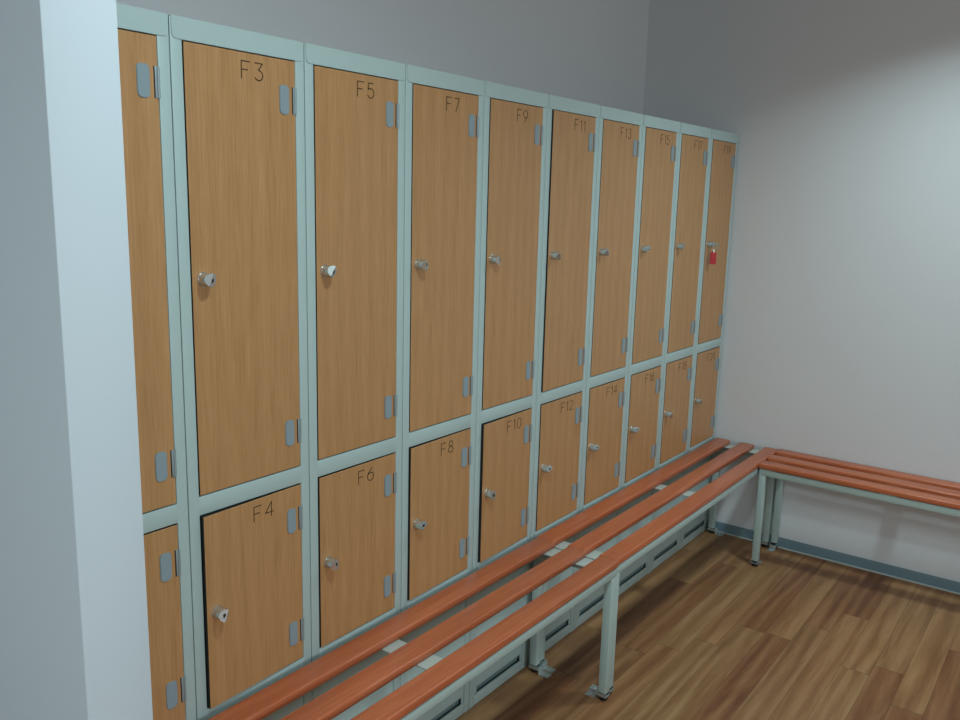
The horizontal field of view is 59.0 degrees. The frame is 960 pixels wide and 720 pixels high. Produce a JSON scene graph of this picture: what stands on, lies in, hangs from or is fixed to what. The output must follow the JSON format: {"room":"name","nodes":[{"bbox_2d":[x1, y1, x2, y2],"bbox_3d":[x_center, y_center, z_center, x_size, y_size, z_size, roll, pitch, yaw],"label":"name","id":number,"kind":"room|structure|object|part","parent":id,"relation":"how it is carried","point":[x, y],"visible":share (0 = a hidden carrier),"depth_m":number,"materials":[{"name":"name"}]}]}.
{"room":"changing room","nodes":[
{"label":"changing room","id":0,"kind":"room"},
{"bbox_2d":[0,0,152,719],"bbox_3d":[-0.788,-0.010,1.281,0.804,2.420,0.092,9,13,36],"label":"wall partition","id":1,"kind":"structure","parent":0,"point":[74,634],"depth_m":1.05,"materials":[{"name":"white paint"}]},
{"bbox_2d":[116,0,649,113],"bbox_3d":[-1.087,-0.083,1.628,0.100,2.420,6.109,9,13,36],"label":"wall","id":2,"kind":"structure","parent":0,"point":[589,51],"depth_m":2.84,"materials":[{"name":"paint"}]},
{"bbox_2d":[455,529,959,719],"bbox_3d":[1.187,1.532,0.187,5.852,0.100,6.109,9,13,36],"label":"floor","id":3,"kind":"structure","parent":0,"point":[708,633],"depth_m":2.84,"materials":[{"name":"brown wood"}]},
{"bbox_2d":[116,3,196,719],"bbox_3d":[-0.806,0.270,1.596,0.477,1.753,0.298,9,13,36],"label":"locker","id":4,"kind":"object","parent":3,"relation":"on","point":[143,35],"visible":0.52,"depth_m":1.50,"materials":[{"name":"brown wood"}]},
{"bbox_3d":[-0.629,-0.122,1.397,0.012,0.820,0.248,9,13,36],"label":"door","id":5,"kind":"part","parent":4,"relation":"part of","materials":[{"name":"brown wood"}]},
{"bbox_3d":[-0.646,0.519,1.519,0.012,0.402,0.248,9,13,36],"label":"door","id":6,"kind":"part","parent":4,"relation":"part of","materials":[{"name":"brown wood"}]},
{"bbox_2d":[168,14,311,719],"bbox_3d":[-0.624,0.230,1.832,0.484,1.753,0.298,9,13,36],"label":"locker","id":7,"kind":"object","parent":3,"relation":"on","point":[237,95],"visible":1,"depth_m":1.65,"materials":[{"name":"brown wood"}]},
{"bbox_3d":[-0.450,-0.162,1.634,0.012,0.820,0.248,9,13,36],"label":"door","id":8,"kind":"part","parent":7,"relation":"part of","materials":[{"name":"brown wood"}]},
{"bbox_3d":[-0.464,0.479,1.754,0.012,0.402,0.248,9,13,34],"label":"door","id":9,"kind":"part","parent":7,"relation":"part of","materials":[{"name":"brown wood"}]},
{"bbox_3d":[-0.480,0.914,1.840,0.017,0.412,0.281,9,13,36],"label":"vent panel","id":10,"kind":"part","parent":7,"relation":"part of","materials":[{"name":"grey metal"}]},
{"bbox_2d":[303,43,404,719],"bbox_3d":[-0.447,0.189,2.070,0.479,1.753,0.298,9,13,36],"label":"locker","id":11,"kind":"object","parent":3,"relation":"on","point":[354,104],"visible":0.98,"depth_m":1.89,"materials":[{"name":"brown wood"}]},
{"bbox_3d":[-0.271,-0.203,1.871,0.012,0.820,0.248,9,13,36],"label":"door","id":12,"kind":"part","parent":11,"relation":"part of","materials":[{"name":"brown wood"}]},
{"bbox_3d":[-0.301,0.874,2.077,0.017,0.412,0.281,9,13,36],"label":"vent panel","id":13,"kind":"part","parent":11,"relation":"part of","materials":[{"name":"grey metal"}]},
{"bbox_3d":[-0.287,0.439,1.993,0.012,0.402,0.248,9,13,35],"label":"door","id":14,"kind":"part","parent":11,"relation":"part of","materials":[{"name":"brown wood"}]},
{"bbox_2d":[208,537,617,719],"bbox_3d":[-0.155,0.879,1.997,0.278,0.440,1.474,9,13,36],"label":"slatted bench","id":15,"kind":"object","parent":3,"relation":"on","point":[440,678],"visible":1,"depth_m":2.02,"materials":[{"name":"brown wood"}]},
{"bbox_3d":[0.177,0.777,2.641,0.025,0.368,0.025,9,13,36],"label":"leg","id":16,"kind":"part","parent":15,"relation":"part of","materials":[{"name":"grey metal"}]},
{"bbox_3d":[0.374,0.809,2.498,0.025,0.368,0.025,9,13,36],"label":"leg","id":17,"kind":"part","parent":15,"relation":"part of","materials":[{"name":"grey metal"}]},
{"bbox_2d":[400,64,484,719],"bbox_3d":[-0.267,0.149,2.307,0.481,1.753,0.298,9,13,36],"label":"locker","id":18,"kind":"object","parent":3,"relation":"on","point":[444,112],"visible":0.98,"depth_m":2.13,"materials":[{"name":"brown wood"}]},
{"bbox_3d":[-0.122,0.834,2.314,0.017,0.412,0.281,9,13,36],"label":"vent panel","id":19,"kind":"part","parent":18,"relation":"part of","materials":[{"name":"grey metal"}]},
{"bbox_3d":[-0.107,0.398,2.229,0.012,0.402,0.248,9,13,35],"label":"door","id":20,"kind":"part","parent":18,"relation":"part of","materials":[{"name":"brown wood"}]},
{"bbox_3d":[-0.092,-0.243,2.109,0.012,0.820,0.248,9,13,36],"label":"door","id":21,"kind":"part","parent":18,"relation":"part of","materials":[{"name":"brown wood"}]},
{"bbox_2d":[469,81,547,708],"bbox_3d":[-0.087,0.108,2.544,0.483,1.753,0.298,9,13,36],"label":"locker","id":22,"kind":"object","parent":3,"relation":"on","point":[515,119],"visible":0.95,"depth_m":2.38,"materials":[{"name":"brown wood"}]},
{"bbox_3d":[0.057,0.793,2.552,0.017,0.412,0.281,9,13,36],"label":"vent panel","id":23,"kind":"part","parent":22,"relation":"part of","materials":[{"name":"grey metal"}]},
{"bbox_3d":[0.073,0.358,2.466,0.012,0.402,0.248,9,13,34],"label":"door","id":24,"kind":"part","parent":22,"relation":"part of","materials":[{"name":"brown wood"}]},
{"bbox_3d":[0.087,-0.284,2.346,0.012,0.820,0.248,9,13,36],"label":"door","id":25,"kind":"part","parent":22,"relation":"part of","materials":[{"name":"brown wood"}]},
{"bbox_2d":[526,95,599,665],"bbox_3d":[0.091,0.068,2.782,0.481,1.753,0.298,9,13,36],"label":"locker","id":26,"kind":"object","parent":3,"relation":"on","point":[572,136],"visible":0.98,"depth_m":2.61,"materials":[{"name":"brown wood"}]},
{"bbox_3d":[0.250,0.317,2.705,0.012,0.402,0.248,9,13,35],"label":"door","id":27,"kind":"part","parent":26,"relation":"part of","materials":[{"name":"brown wood"}]},
{"bbox_3d":[0.236,0.753,2.789,0.017,0.412,0.281,9,13,36],"label":"vent panel","id":28,"kind":"part","parent":26,"relation":"part of","materials":[{"name":"grey metal"}]},
{"bbox_3d":[0.267,-0.324,2.582,0.012,0.820,0.248,9,13,35],"label":"door","id":29,"kind":"part","parent":26,"relation":"part of","materials":[{"name":"brown wood"}]},
{"bbox_2d":[574,105,643,629],"bbox_3d":[0.269,0.027,3.020,0.477,1.753,0.298,9,13,36],"label":"locker","id":30,"kind":"object","parent":3,"relation":"on","point":[620,131],"visible":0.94,"depth_m":2.85,"materials":[{"name":"brown wood"}]},
{"bbox_3d":[0.415,0.712,3.026,0.017,0.412,0.281,9,13,36],"label":"vent panel","id":31,"kind":"part","parent":30,"relation":"part of","materials":[{"name":"grey metal"}]},
{"bbox_3d":[0.428,0.277,2.942,0.012,0.402,0.248,9,13,36],"label":"door","id":32,"kind":"part","parent":30,"relation":"part of","materials":[{"name":"brown wood"}]},
{"bbox_3d":[0.445,-0.364,2.821,0.012,0.820,0.248,9,13,36],"label":"door","id":33,"kind":"part","parent":30,"relation":"part of","materials":[{"name":"brown wood"}]},
{"bbox_2d":[618,115,679,595],"bbox_3d":[0.448,-0.013,3.257,0.477,1.753,0.298,9,13,36],"label":"locker","id":34,"kind":"object","parent":3,"relation":"on","point":[660,136],"visible":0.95,"depth_m":3.09,"materials":[{"name":"brown wood"}]},
{"bbox_3d":[0.594,0.672,3.263,0.017,0.412,0.281,9,13,36],"label":"vent panel","id":35,"kind":"part","parent":34,"relation":"part of","materials":[{"name":"grey metal"}]},
{"bbox_3d":[0.608,0.236,3.180,0.012,0.402,0.248,9,13,36],"label":"door","id":36,"kind":"part","parent":34,"relation":"part of","materials":[{"name":"brown wood"}]},
{"bbox_3d":[0.624,-0.405,3.058,0.012,0.820,0.248,9,13,36],"label":"door","id":37,"kind":"part","parent":34,"relation":"part of","materials":[{"name":"brown wood"}]},
{"bbox_2d":[537,438,778,694],"bbox_3d":[0.722,0.679,3.168,0.278,0.440,1.474,9,13,36],"label":"slatted bench","id":38,"kind":"object","parent":3,"relation":"on","point":[627,551],"visible":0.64,"depth_m":2.95,"materials":[{"name":"brown wood"}]},
{"bbox_3d":[0.193,0.771,2.670,0.025,0.368,0.025,9,13,36],"label":"leg","id":39,"kind":"part","parent":38,"relation":"part of","materials":[{"name":"grey metal"}]},
{"bbox_3d":[0.390,0.804,2.527,0.025,0.368,0.025,9,13,36],"label":"leg","id":40,"kind":"part","parent":38,"relation":"part of","materials":[{"name":"grey metal"}]},
{"bbox_3d":[0.727,0.498,3.133,0.270,0.025,1.468,9,13,36],"label":"seat frame","id":41,"kind":"part","parent":38,"relation":"part of","materials":[{"name":"grey metal"}]},
{"bbox_3d":[1.054,0.577,3.811,0.025,0.368,0.025,9,13,36],"label":"leg","id":42,"kind":"part","parent":38,"relation":"part of","materials":[{"name":"grey metal"}]},
{"bbox_3d":[1.251,0.609,3.668,0.025,0.368,0.025,9,13,36],"label":"leg","id":43,"kind":"part","parent":38,"relation":"part of","materials":[{"name":"grey metal"}]},
{"bbox_2d":[650,122,711,571],"bbox_3d":[0.627,-0.054,3.494,0.477,1.753,0.298,9,13,36],"label":"locker","id":44,"kind":"object","parent":3,"relation":"on","point":[694,141],"visible":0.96,"depth_m":3.33,"materials":[{"name":"brown wood"}]},
{"bbox_3d":[0.773,0.631,3.501,0.017,0.412,0.281,9,13,36],"label":"vent panel","id":45,"kind":"part","parent":44,"relation":"part of","materials":[{"name":"grey metal"}]},
{"bbox_3d":[0.787,0.196,3.417,0.012,0.402,0.248,9,13,36],"label":"door","id":46,"kind":"part","parent":44,"relation":"part of","materials":[{"name":"brown wood"}]},
{"bbox_3d":[0.803,-0.445,3.295,0.012,0.820,0.248,9,13,36],"label":"door","id":47,"kind":"part","parent":44,"relation":"part of","materials":[{"name":"brown wood"}]},
{"bbox_2d":[680,129,738,548],"bbox_3d":[0.806,-0.094,3.732,0.477,1.753,0.298,9,13,36],"label":"locker","id":48,"kind":"object","parent":3,"relation":"on","point":[723,145],"visible":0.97,"depth_m":3.57,"materials":[{"name":"brown wood"}]},
{"bbox_3d":[0.953,0.591,3.738,0.017,0.412,0.281,9,13,36],"label":"vent panel","id":49,"kind":"part","parent":48,"relation":"part of","materials":[{"name":"grey metal"}]},
{"bbox_3d":[0.966,0.155,3.654,0.012,0.402,0.248,9,13,36],"label":"door","id":50,"kind":"part","parent":48,"relation":"part of","materials":[{"name":"brown wood"}]},
{"bbox_2d":[710,242,718,263],"bbox_3d":[0.950,-0.431,3.437,0.033,0.089,0.012,4,11,11],"label":"key","id":51,"kind":"object","parent":48,"relation":"hanging from","point":[713,254],"visible":1,"depth_m":3.44,"materials":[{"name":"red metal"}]},
{"bbox_3d":[0.982,-0.486,3.532,0.012,0.820,0.248,9,13,36],"label":"door","id":52,"kind":"part","parent":48,"relation":"part of","materials":[{"name":"brown wood"}]},
{"bbox_2d":[751,449,959,566],"bbox_3d":[1.587,0.678,3.292,0.960,0.440,0.278,9,13,36],"label":"slatted bench","id":53,"kind":"object","parent":3,"relation":"on","point":[896,487],"visible":1,"depth_m":3.31,"materials":[{"name":"brown wood"}]},
{"bbox_3d":[1.141,0.645,3.467,0.025,0.368,0.025,9,13,36],"label":"leg","id":54,"kind":"part","parent":53,"relation":"part of","materials":[{"name":"grey metal"}]},
{"bbox_3d":[1.287,0.612,3.661,0.025,0.368,0.025,9,13,36],"label":"leg","id":55,"kind":"part","parent":53,"relation":"part of","materials":[{"name":"grey metal"}]},
{"bbox_3d":[1.591,0.497,3.257,0.954,0.025,0.270,9,13,36],"label":"seat frame","id":56,"kind":"part","parent":53,"relation":"part of","materials":[{"name":"grey metal"}]},
{"bbox_2d":[643,0,959,581],"bbox_3d":[3.012,-0.110,2.328,5.652,2.420,0.100,9,13,36],"label":"wall","id":57,"kind":"structure","parent":0,"point":[841,338],"depth_m":3.41,"materials":[{"name":"paint"}]},
{"bbox_2d":[707,519,959,594],"bbox_3d":[3.128,1.095,2.371,5.200,0.044,0.016,9,13,36],"label":"baseboard","id":58,"kind":"structure","parent":57,"relation":"attached to","point":[912,576],"depth_m":3.52,"materials":[{"name":"blue plastic"}]}
]}

